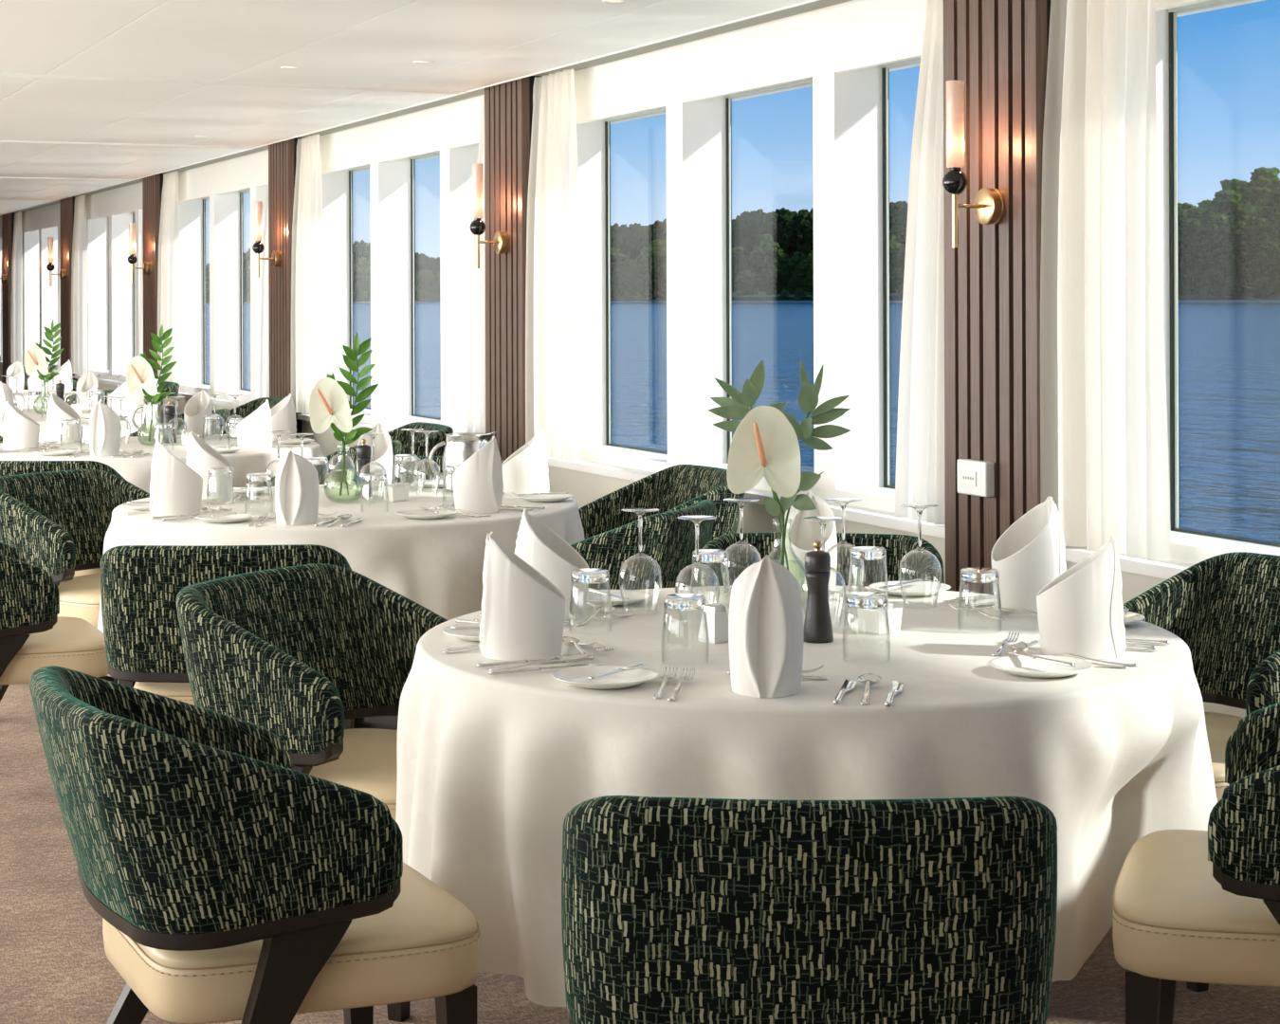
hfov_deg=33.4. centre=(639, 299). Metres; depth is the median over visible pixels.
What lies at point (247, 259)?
tree
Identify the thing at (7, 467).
dining chair
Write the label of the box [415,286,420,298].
leafy tree
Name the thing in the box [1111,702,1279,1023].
dining chair
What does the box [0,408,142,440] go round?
tablecloth
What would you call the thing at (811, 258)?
leafy tree
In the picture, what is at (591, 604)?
fork
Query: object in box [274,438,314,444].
bread plate
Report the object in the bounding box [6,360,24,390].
napkin
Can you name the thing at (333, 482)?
knife
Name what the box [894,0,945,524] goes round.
curtain
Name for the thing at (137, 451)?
spoon
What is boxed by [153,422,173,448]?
tumbler
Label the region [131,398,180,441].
water pitcher
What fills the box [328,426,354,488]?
wine glass
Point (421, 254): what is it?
tree
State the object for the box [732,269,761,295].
bush
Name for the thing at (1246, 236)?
leafy tree
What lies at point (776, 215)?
tree
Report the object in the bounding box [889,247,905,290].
leafy tree
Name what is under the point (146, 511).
fork
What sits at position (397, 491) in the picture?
sugar bowl
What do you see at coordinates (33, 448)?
spoon
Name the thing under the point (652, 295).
bush
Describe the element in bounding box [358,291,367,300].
bush
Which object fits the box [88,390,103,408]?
tumbler
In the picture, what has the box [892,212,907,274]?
tree
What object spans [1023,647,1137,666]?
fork
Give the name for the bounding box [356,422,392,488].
napkin
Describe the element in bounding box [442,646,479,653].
fork
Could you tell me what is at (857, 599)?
tumbler
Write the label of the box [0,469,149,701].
dining chair
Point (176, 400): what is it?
wine glass
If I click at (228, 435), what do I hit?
bread plate
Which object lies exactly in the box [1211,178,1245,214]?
leafy tree
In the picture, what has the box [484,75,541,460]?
slatted wall panel
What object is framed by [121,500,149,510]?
bread plate
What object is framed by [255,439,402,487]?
dining chair
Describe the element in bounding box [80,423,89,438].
tumbler
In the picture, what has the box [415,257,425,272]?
tree
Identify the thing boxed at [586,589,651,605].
bread plate
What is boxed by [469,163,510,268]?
wall sconce
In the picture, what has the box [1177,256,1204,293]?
leafy tree
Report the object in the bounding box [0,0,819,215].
ceiling
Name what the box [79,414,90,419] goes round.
bread plate
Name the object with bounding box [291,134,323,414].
curtain
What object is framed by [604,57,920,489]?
window
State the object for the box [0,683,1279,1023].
floor
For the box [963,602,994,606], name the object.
knife
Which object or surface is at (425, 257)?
tree
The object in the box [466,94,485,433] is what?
curtain
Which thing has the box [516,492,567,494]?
butter knife
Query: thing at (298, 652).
dining chair
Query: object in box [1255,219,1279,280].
leafy tree
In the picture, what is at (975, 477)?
wall control panel
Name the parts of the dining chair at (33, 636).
leg, rail, seat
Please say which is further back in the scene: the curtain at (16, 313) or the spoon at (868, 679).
the curtain at (16, 313)
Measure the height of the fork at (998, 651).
0.018 m
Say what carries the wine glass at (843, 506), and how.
on the tablecloth at (491, 769)
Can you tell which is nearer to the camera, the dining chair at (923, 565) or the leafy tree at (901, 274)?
the dining chair at (923, 565)
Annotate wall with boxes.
[0,0,1279,717]
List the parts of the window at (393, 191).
frame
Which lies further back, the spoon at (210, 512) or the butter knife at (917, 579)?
the spoon at (210, 512)
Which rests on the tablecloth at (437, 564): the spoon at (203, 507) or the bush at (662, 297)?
the spoon at (203, 507)
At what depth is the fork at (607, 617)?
4.26 m
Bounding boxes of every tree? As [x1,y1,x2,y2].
[205,266,209,296]
[205,286,209,298]
[243,266,250,282]
[243,279,250,294]
[244,251,250,270]
[352,248,360,263]
[353,239,365,247]
[353,257,368,288]
[354,245,363,261]
[354,276,370,295]
[355,262,369,288]
[359,261,370,289]
[360,243,370,259]
[365,282,370,298]
[366,248,370,262]
[415,253,425,258]
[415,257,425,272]
[415,269,428,295]
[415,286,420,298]
[417,255,429,270]
[417,270,439,291]
[420,282,431,295]
[423,257,435,270]
[429,285,438,296]
[431,262,438,287]
[432,272,439,292]
[435,256,439,264]
[610,222,627,242]
[610,231,620,249]
[610,231,627,270]
[610,246,621,292]
[610,254,630,296]
[610,273,623,297]
[621,230,640,294]
[628,222,644,232]
[628,252,654,291]
[630,227,647,260]
[635,238,666,296]
[637,274,656,296]
[640,227,658,275]
[648,238,666,292]
[650,218,666,230]
[654,221,666,246]
[654,275,666,297]
[731,210,762,288]
[731,215,740,291]
[731,220,747,255]
[731,246,749,292]
[738,212,769,276]
[738,251,765,291]
[744,208,767,248]
[746,233,784,292]
[755,220,788,274]
[760,264,789,294]
[766,207,790,223]
[766,253,794,291]
[770,214,803,288]
[776,209,796,235]
[781,209,813,266]
[784,251,808,291]
[797,250,813,291]
[800,216,813,278]
[803,270,813,294]
[805,251,813,275]
[889,201,894,216]
[889,201,908,220]
[889,219,901,264]
[889,231,904,278]
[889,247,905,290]
[889,274,895,293]
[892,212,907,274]
[893,263,904,290]
[1177,201,1196,217]
[1177,206,1204,288]
[1177,207,1188,256]
[1177,219,1213,289]
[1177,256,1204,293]
[1185,199,1214,219]
[1188,189,1252,264]
[1188,213,1251,287]
[1206,204,1272,292]
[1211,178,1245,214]
[1215,254,1247,293]
[1225,186,1279,264]
[1237,166,1279,204]
[1247,182,1279,253]
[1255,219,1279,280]
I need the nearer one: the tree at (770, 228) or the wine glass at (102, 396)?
the wine glass at (102, 396)
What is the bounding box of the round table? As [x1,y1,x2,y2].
[354,715,398,730]
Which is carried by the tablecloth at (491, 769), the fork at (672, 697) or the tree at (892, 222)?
the fork at (672, 697)
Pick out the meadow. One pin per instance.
(760, 294)
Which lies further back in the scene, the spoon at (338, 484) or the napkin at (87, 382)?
the napkin at (87, 382)
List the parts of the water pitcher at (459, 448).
handle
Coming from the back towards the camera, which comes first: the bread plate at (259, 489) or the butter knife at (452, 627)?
the bread plate at (259, 489)
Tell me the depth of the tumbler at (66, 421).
9.52 m
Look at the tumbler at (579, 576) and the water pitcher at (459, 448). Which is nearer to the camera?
the tumbler at (579, 576)
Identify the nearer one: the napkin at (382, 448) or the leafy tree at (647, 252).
the napkin at (382, 448)
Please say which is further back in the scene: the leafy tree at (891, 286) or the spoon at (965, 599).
the leafy tree at (891, 286)
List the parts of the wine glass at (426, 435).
stem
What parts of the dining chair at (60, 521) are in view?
leg, rail, seat, leg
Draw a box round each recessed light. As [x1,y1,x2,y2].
[280,66,301,69]
[413,60,434,64]
[602,0,627,3]
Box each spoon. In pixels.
[9,447,44,451]
[41,439,58,443]
[122,450,144,457]
[161,510,221,520]
[201,498,218,503]
[201,505,213,511]
[227,493,250,503]
[326,513,351,527]
[330,481,345,486]
[343,483,390,489]
[434,504,455,509]
[489,653,592,670]
[501,503,532,510]
[562,636,593,659]
[576,605,614,625]
[801,590,841,597]
[801,676,827,679]
[857,673,881,705]
[955,594,994,603]
[962,605,1015,615]
[1007,640,1038,652]
[1125,641,1156,646]
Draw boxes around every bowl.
[70,403,81,413]
[181,432,199,445]
[328,455,354,488]
[359,460,386,499]
[383,482,409,501]
[399,457,426,493]
[413,458,440,494]
[619,553,662,612]
[675,561,719,623]
[720,540,761,597]
[800,566,846,625]
[826,541,864,591]
[857,602,902,634]
[898,547,941,607]
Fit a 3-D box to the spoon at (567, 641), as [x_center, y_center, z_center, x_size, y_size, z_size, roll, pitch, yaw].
[-0.113,0.635,3.898,0.036,0.018,0.165,0,0,-18]
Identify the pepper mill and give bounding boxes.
[55,379,64,401]
[163,401,176,442]
[354,438,372,497]
[803,540,833,642]
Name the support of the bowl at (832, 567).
on the wine glass at (823, 526)
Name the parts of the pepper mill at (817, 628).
knob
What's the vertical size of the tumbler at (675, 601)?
0.118 m
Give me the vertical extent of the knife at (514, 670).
0.007 m
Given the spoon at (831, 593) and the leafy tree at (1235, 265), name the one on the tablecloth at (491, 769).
the spoon at (831, 593)
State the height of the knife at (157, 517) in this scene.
0.007 m
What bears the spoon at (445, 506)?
on the tablecloth at (437, 564)
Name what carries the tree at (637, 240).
on the riverbank
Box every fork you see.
[126,511,150,514]
[208,506,232,511]
[238,495,258,500]
[247,512,268,526]
[254,512,275,526]
[427,507,481,516]
[437,506,490,516]
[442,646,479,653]
[443,643,478,650]
[577,641,616,651]
[585,603,607,609]
[586,602,619,608]
[590,613,631,621]
[653,666,677,699]
[667,668,694,701]
[801,592,844,600]
[842,583,854,592]
[856,583,867,591]
[947,601,1004,620]
[992,632,1019,656]
[1012,649,1128,668]
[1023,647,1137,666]
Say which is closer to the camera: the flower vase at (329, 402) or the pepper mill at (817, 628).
the pepper mill at (817, 628)
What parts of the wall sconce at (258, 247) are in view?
stem, lamp shade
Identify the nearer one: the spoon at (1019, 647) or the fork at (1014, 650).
the fork at (1014, 650)
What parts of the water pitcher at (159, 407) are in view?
handle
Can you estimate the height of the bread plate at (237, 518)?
0.016 m
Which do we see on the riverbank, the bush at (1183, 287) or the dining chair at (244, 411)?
the bush at (1183, 287)
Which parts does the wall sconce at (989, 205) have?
stem, lamp shade, arm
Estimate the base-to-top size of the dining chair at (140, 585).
0.802 m
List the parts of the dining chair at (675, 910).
rail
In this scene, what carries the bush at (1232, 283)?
on the riverbank
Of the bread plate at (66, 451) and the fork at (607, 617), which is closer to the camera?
the fork at (607, 617)
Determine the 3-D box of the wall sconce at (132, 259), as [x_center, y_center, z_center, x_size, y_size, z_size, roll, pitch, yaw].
[-3.923,-0.363,16.694,0.171,0.470,0.104,0,0,-25]
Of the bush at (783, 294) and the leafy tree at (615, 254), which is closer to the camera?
the bush at (783, 294)
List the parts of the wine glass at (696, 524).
stem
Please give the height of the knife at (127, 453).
0.007 m
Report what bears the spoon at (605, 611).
on the tablecloth at (491, 769)
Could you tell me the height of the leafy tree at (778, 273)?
9.062 m
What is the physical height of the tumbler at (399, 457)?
0.118 m
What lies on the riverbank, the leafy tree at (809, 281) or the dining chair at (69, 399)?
the leafy tree at (809, 281)
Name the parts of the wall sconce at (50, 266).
stem, lamp shade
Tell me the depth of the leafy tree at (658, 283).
606.19 m
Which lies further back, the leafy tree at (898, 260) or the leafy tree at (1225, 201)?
the leafy tree at (898, 260)
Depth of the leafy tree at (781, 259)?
555.32 m
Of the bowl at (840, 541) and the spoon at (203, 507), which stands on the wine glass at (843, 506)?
the bowl at (840, 541)
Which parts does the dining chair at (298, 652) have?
leg, rail, seat, leg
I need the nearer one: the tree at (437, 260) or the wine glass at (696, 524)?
the wine glass at (696, 524)
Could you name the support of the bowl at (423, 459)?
on the wine glass at (426, 435)
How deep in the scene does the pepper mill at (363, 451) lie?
7.00 m
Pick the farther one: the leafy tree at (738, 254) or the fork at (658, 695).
the leafy tree at (738, 254)
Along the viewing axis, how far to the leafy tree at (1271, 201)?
399.20 m
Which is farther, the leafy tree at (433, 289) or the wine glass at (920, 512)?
the leafy tree at (433, 289)
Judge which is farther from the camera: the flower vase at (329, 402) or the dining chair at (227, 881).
the flower vase at (329, 402)
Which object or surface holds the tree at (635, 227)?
on the riverbank
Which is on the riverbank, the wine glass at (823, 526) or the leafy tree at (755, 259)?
the leafy tree at (755, 259)
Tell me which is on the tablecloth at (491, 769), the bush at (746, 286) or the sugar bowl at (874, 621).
the sugar bowl at (874, 621)
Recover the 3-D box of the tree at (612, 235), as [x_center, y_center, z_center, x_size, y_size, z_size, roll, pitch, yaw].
[-10.086,-11.576,690.143,11.323,21.662,13.284,0,0,6]
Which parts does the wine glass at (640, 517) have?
stem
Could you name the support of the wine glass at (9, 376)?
on the tablecloth at (42, 421)
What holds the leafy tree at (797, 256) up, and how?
on the riverbank
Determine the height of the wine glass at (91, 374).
0.212 m
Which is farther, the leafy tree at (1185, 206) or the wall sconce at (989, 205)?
the leafy tree at (1185, 206)
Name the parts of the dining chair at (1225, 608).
leg, rail, seat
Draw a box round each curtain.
[0,281,2,361]
[10,211,22,364]
[56,242,60,369]
[71,194,87,374]
[138,232,143,356]
[157,171,180,390]
[258,175,269,398]
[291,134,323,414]
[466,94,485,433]
[525,68,579,459]
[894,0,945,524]
[1040,0,1170,560]
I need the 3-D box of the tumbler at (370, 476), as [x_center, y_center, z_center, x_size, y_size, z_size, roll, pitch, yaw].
[-0.809,0.588,6.502,0.085,0.118,0.085,0,0,-25]
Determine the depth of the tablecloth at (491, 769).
3.55 m
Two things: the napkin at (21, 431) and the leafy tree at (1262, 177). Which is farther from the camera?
the leafy tree at (1262, 177)
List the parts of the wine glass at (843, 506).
stem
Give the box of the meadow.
[731,290,898,296]
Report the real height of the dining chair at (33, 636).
0.802 m
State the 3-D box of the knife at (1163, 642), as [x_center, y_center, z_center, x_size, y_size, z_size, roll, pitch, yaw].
[0.886,0.636,4.005,0.215,0.007,0.021,0,0,26]
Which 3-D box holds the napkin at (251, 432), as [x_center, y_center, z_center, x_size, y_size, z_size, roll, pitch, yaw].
[-1.676,0.541,9.264,0.155,0.218,0.124,0,0,-4]
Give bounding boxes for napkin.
[0,381,14,420]
[2,400,39,450]
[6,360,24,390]
[27,363,51,395]
[46,392,80,442]
[50,359,73,392]
[76,370,97,409]
[89,401,120,457]
[107,381,135,416]
[135,378,158,411]
[149,438,202,515]
[183,389,212,438]
[186,430,233,501]
[236,399,272,450]
[270,393,296,441]
[274,449,319,525]
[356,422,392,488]
[452,436,503,513]
[478,530,566,660]
[501,428,549,496]
[514,509,589,620]
[728,554,803,697]
[781,490,837,595]
[991,496,1066,614]
[1036,535,1126,659]
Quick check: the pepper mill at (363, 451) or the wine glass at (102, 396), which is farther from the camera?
the wine glass at (102, 396)
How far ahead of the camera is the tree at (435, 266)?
846.14 m
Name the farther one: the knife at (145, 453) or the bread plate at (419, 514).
the knife at (145, 453)
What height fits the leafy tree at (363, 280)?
9.817 m
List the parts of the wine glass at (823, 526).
stem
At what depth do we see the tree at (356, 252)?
937.28 m
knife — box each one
[0,449,42,451]
[0,450,36,453]
[43,448,77,451]
[111,453,133,457]
[127,501,149,503]
[130,453,150,457]
[150,514,196,518]
[162,517,196,521]
[211,511,252,517]
[232,487,256,490]
[272,445,300,447]
[314,517,335,526]
[319,480,335,487]
[341,518,362,527]
[418,477,442,482]
[420,507,438,513]
[451,625,479,629]
[455,619,480,622]
[475,658,562,667]
[488,662,602,675]
[500,507,526,511]
[501,505,544,509]
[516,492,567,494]
[587,587,628,599]
[588,663,645,680]
[724,586,731,594]
[832,678,856,704]
[878,578,921,588]
[883,680,903,707]
[942,594,993,603]
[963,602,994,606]
[1006,652,1075,667]
[1125,638,1170,644]
[1125,644,1156,651]
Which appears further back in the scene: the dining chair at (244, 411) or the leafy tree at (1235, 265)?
the leafy tree at (1235, 265)
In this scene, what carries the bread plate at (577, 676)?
on the tablecloth at (491, 769)
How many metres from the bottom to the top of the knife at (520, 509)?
0.007 m
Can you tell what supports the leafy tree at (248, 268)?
on the riverbank
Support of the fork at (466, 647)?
on the tablecloth at (491, 769)
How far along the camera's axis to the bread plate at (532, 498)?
6.81 m
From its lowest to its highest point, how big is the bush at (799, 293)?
3.346 m
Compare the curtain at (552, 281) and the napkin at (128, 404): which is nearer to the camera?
the curtain at (552, 281)
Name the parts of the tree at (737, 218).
crown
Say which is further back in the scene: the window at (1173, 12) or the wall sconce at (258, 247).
the wall sconce at (258, 247)
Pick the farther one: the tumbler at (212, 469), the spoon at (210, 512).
the tumbler at (212, 469)
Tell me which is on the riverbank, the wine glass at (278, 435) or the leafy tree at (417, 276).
the leafy tree at (417, 276)
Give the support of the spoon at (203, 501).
on the tablecloth at (437, 564)
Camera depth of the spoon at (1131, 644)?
3.94 m
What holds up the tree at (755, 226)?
on the riverbank
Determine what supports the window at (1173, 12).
in the wall
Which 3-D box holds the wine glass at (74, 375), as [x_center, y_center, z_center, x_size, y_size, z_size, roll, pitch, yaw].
[-3.298,0.550,12.375,0.090,0.212,0.090,0,0,25]
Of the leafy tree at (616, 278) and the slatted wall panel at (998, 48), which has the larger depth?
the leafy tree at (616, 278)
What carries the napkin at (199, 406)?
on the tablecloth at (136, 470)
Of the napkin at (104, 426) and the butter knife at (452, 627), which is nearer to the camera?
the butter knife at (452, 627)
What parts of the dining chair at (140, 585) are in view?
leg, rail, seat, leg, leg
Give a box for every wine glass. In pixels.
[9,376,24,412]
[63,375,79,403]
[90,373,105,402]
[102,396,121,430]
[113,396,130,442]
[166,396,186,444]
[204,393,224,438]
[224,394,243,440]
[265,430,290,495]
[290,433,313,457]
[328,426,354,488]
[359,432,386,499]
[399,428,426,493]
[413,430,440,494]
[619,508,662,612]
[675,515,719,623]
[720,497,761,597]
[800,516,846,625]
[824,497,864,591]
[898,503,941,607]
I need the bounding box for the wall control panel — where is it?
[957,458,994,496]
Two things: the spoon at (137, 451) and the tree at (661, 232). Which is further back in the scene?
the tree at (661, 232)
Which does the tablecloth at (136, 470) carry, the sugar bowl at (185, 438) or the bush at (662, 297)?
the sugar bowl at (185, 438)
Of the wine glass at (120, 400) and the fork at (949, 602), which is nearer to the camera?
the fork at (949, 602)
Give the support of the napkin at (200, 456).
on the tablecloth at (437, 564)
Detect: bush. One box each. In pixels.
[243,292,248,301]
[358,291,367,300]
[418,290,427,300]
[425,292,434,300]
[432,294,438,301]
[612,292,621,300]
[621,292,631,299]
[634,292,642,300]
[644,287,658,299]
[658,292,666,299]
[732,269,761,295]
[778,289,789,299]
[792,288,806,299]
[896,282,903,297]
[1178,279,1191,295]
[1221,278,1241,297]
[1251,276,1275,298]
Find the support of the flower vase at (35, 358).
on the tablecloth at (42, 421)
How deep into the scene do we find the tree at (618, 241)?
680.55 m
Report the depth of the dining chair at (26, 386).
16.10 m
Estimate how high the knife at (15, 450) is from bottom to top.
0.007 m
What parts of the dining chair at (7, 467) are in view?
seat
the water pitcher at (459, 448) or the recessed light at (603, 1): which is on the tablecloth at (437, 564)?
the water pitcher at (459, 448)
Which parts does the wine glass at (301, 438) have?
stem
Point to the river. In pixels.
(1229, 353)
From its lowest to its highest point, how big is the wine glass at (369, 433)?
0.212 m
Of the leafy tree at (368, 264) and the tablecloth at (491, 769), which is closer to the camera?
the tablecloth at (491, 769)
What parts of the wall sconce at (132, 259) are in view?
stem, lamp shade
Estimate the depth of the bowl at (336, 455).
7.32 m
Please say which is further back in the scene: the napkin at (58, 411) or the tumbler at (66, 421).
the napkin at (58, 411)
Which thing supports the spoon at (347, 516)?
on the tablecloth at (437, 564)
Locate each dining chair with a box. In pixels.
[0,460,126,576]
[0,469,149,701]
[0,542,108,685]
[4,379,77,391]
[29,665,479,1023]
[40,389,114,408]
[70,394,108,405]
[100,544,354,729]
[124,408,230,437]
[158,381,179,398]
[175,563,448,1022]
[176,417,296,438]
[229,397,282,417]
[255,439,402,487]
[345,456,504,483]
[355,421,453,456]
[561,795,1057,1023]
[570,499,715,589]
[578,464,745,541]
[690,532,944,586]
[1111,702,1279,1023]
[1122,551,1279,992]
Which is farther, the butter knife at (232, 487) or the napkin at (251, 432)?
the napkin at (251, 432)
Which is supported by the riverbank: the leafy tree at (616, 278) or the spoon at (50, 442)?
the leafy tree at (616, 278)
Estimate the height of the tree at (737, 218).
23.559 m
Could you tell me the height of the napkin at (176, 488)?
0.230 m
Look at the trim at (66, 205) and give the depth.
20.22 m
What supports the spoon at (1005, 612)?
on the tablecloth at (491, 769)
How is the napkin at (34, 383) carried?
on the tablecloth at (21, 400)
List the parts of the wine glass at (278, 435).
stem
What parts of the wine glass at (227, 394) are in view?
stem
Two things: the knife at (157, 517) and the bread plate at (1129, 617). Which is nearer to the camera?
the bread plate at (1129, 617)
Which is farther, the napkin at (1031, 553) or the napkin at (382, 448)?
the napkin at (382, 448)
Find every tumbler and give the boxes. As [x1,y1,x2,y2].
[27,390,42,410]
[41,395,51,417]
[60,419,80,445]
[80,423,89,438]
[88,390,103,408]
[118,415,128,440]
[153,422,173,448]
[201,415,220,440]
[206,466,234,504]
[228,418,242,431]
[244,473,273,511]
[305,457,329,487]
[360,472,388,511]
[393,454,418,488]
[442,463,461,501]
[568,568,612,631]
[660,593,709,663]
[690,548,731,603]
[842,591,890,661]
[848,546,888,602]
[957,567,1002,630]
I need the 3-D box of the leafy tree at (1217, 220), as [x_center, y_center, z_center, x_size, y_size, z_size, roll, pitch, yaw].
[108.797,-8.430,400.684,11.769,15.677,10.678,0,0,9]
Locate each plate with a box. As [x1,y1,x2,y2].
[34,449,77,456]
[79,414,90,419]
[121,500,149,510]
[194,512,255,523]
[212,447,241,453]
[222,433,237,438]
[231,487,267,494]
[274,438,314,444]
[396,509,456,519]
[412,479,444,488]
[441,621,480,641]
[518,493,573,502]
[551,665,658,689]
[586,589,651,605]
[727,665,822,674]
[868,580,950,596]
[987,655,1093,677]
[1123,611,1145,625]
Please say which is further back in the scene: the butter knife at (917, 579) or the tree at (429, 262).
the tree at (429, 262)
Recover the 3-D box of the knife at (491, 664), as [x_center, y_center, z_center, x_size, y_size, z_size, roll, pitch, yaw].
[-0.187,0.640,3.778,0.215,0.007,0.022,0,0,-27]
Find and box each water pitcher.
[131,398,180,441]
[429,431,496,492]
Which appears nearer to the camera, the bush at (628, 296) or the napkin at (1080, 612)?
the napkin at (1080, 612)
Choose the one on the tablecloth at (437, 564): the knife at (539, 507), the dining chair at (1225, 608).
the knife at (539, 507)
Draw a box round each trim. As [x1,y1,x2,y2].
[1,212,14,383]
[59,196,77,381]
[142,173,163,374]
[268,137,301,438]
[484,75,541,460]
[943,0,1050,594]
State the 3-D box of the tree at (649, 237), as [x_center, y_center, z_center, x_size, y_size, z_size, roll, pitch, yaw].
[4.281,-11.583,658.819,10.848,21.565,12.086,0,0,12]
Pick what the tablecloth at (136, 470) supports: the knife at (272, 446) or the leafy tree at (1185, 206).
the knife at (272, 446)
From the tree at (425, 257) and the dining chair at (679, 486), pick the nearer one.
the dining chair at (679, 486)
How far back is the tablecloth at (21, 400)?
14.43 m
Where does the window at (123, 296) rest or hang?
in the wall
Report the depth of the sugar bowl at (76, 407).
12.25 m
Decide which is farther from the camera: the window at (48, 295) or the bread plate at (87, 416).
the window at (48, 295)
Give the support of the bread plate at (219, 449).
on the tablecloth at (136, 470)
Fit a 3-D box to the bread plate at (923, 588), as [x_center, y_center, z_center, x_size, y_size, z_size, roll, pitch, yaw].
[0.590,0.634,4.662,0.178,0.016,0.178,0,0,6]
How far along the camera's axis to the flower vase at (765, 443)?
4.41 m
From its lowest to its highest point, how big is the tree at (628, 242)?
21.196 m
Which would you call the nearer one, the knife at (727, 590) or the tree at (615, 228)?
the knife at (727, 590)
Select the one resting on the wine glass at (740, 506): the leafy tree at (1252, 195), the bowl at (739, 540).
the bowl at (739, 540)
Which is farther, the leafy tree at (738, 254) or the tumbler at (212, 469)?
the leafy tree at (738, 254)
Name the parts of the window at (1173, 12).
frame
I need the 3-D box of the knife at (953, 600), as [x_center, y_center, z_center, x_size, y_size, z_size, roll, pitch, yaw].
[0.726,0.637,4.565,0.215,0.007,0.022,0,0,-34]
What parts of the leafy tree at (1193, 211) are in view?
crown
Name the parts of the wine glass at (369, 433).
stem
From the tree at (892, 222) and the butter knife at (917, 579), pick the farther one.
the tree at (892, 222)
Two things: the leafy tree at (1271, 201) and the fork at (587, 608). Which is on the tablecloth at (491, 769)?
the fork at (587, 608)
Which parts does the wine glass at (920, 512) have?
stem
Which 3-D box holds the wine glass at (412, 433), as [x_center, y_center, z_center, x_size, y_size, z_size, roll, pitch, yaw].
[-0.762,0.541,7.160,0.090,0.212,0.090,0,0,-29]
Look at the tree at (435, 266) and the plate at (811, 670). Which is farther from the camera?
the tree at (435, 266)
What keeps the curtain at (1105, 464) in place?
hanging from the wall
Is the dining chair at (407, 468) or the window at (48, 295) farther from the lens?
the window at (48, 295)
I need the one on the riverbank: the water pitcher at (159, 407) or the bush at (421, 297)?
the bush at (421, 297)
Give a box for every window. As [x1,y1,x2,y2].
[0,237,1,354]
[38,225,60,363]
[108,209,142,374]
[202,185,267,397]
[348,144,478,427]
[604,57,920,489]
[1168,0,1279,547]
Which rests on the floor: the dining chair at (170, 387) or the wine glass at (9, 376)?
the dining chair at (170, 387)
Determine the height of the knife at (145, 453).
0.007 m
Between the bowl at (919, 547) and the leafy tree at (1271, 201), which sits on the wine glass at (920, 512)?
the bowl at (919, 547)
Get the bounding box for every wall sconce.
[0,274,6,283]
[46,237,66,286]
[128,222,150,283]
[252,201,282,277]
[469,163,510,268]
[942,80,1005,247]
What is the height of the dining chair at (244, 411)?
0.802 m
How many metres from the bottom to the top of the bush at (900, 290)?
4.527 m
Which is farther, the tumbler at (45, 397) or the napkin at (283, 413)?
the tumbler at (45, 397)
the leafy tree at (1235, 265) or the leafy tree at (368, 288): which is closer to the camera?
the leafy tree at (1235, 265)
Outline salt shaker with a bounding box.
[697,603,728,643]
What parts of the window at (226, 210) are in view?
frame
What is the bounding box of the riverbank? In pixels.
[205,285,1279,302]
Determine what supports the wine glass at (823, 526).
on the tablecloth at (491, 769)
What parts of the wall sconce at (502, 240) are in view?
stem, lamp shade, arm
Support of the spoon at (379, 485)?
on the tablecloth at (437, 564)
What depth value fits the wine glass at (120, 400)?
9.64 m
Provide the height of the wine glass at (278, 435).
0.212 m
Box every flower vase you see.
[23,319,64,414]
[126,325,176,445]
[309,332,378,502]
[707,359,850,608]
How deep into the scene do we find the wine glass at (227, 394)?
9.85 m
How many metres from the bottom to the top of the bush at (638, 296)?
2.787 m
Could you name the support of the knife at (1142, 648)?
on the tablecloth at (491, 769)
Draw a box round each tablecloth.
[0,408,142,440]
[0,436,323,493]
[12,389,76,408]
[97,483,584,683]
[395,585,1217,1006]
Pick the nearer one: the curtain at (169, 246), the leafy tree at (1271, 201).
the curtain at (169, 246)
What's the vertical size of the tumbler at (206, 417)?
0.118 m
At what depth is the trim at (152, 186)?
16.68 m
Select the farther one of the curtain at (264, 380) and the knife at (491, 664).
the curtain at (264, 380)
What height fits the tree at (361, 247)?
23.410 m
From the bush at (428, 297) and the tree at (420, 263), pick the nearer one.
the bush at (428, 297)
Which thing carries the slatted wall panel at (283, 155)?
attached to the wall
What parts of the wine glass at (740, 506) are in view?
stem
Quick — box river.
[205,302,1279,542]
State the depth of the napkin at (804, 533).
4.74 m
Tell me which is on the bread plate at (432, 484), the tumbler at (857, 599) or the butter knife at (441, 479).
the butter knife at (441, 479)
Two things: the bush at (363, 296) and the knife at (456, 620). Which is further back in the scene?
the bush at (363, 296)
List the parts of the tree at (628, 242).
crown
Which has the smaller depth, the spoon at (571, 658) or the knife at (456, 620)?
the spoon at (571, 658)
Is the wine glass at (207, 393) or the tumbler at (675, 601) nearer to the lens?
the tumbler at (675, 601)
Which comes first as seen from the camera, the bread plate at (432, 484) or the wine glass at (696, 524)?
the wine glass at (696, 524)
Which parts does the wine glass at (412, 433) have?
stem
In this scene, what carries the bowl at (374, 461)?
on the wine glass at (369, 433)
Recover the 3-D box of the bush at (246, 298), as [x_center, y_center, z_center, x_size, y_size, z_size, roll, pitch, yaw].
[-189.669,-0.827,1027.838,4.510,4.446,4.155,0,0,30]
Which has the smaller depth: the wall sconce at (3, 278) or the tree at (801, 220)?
the wall sconce at (3, 278)
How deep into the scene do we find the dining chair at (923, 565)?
5.30 m

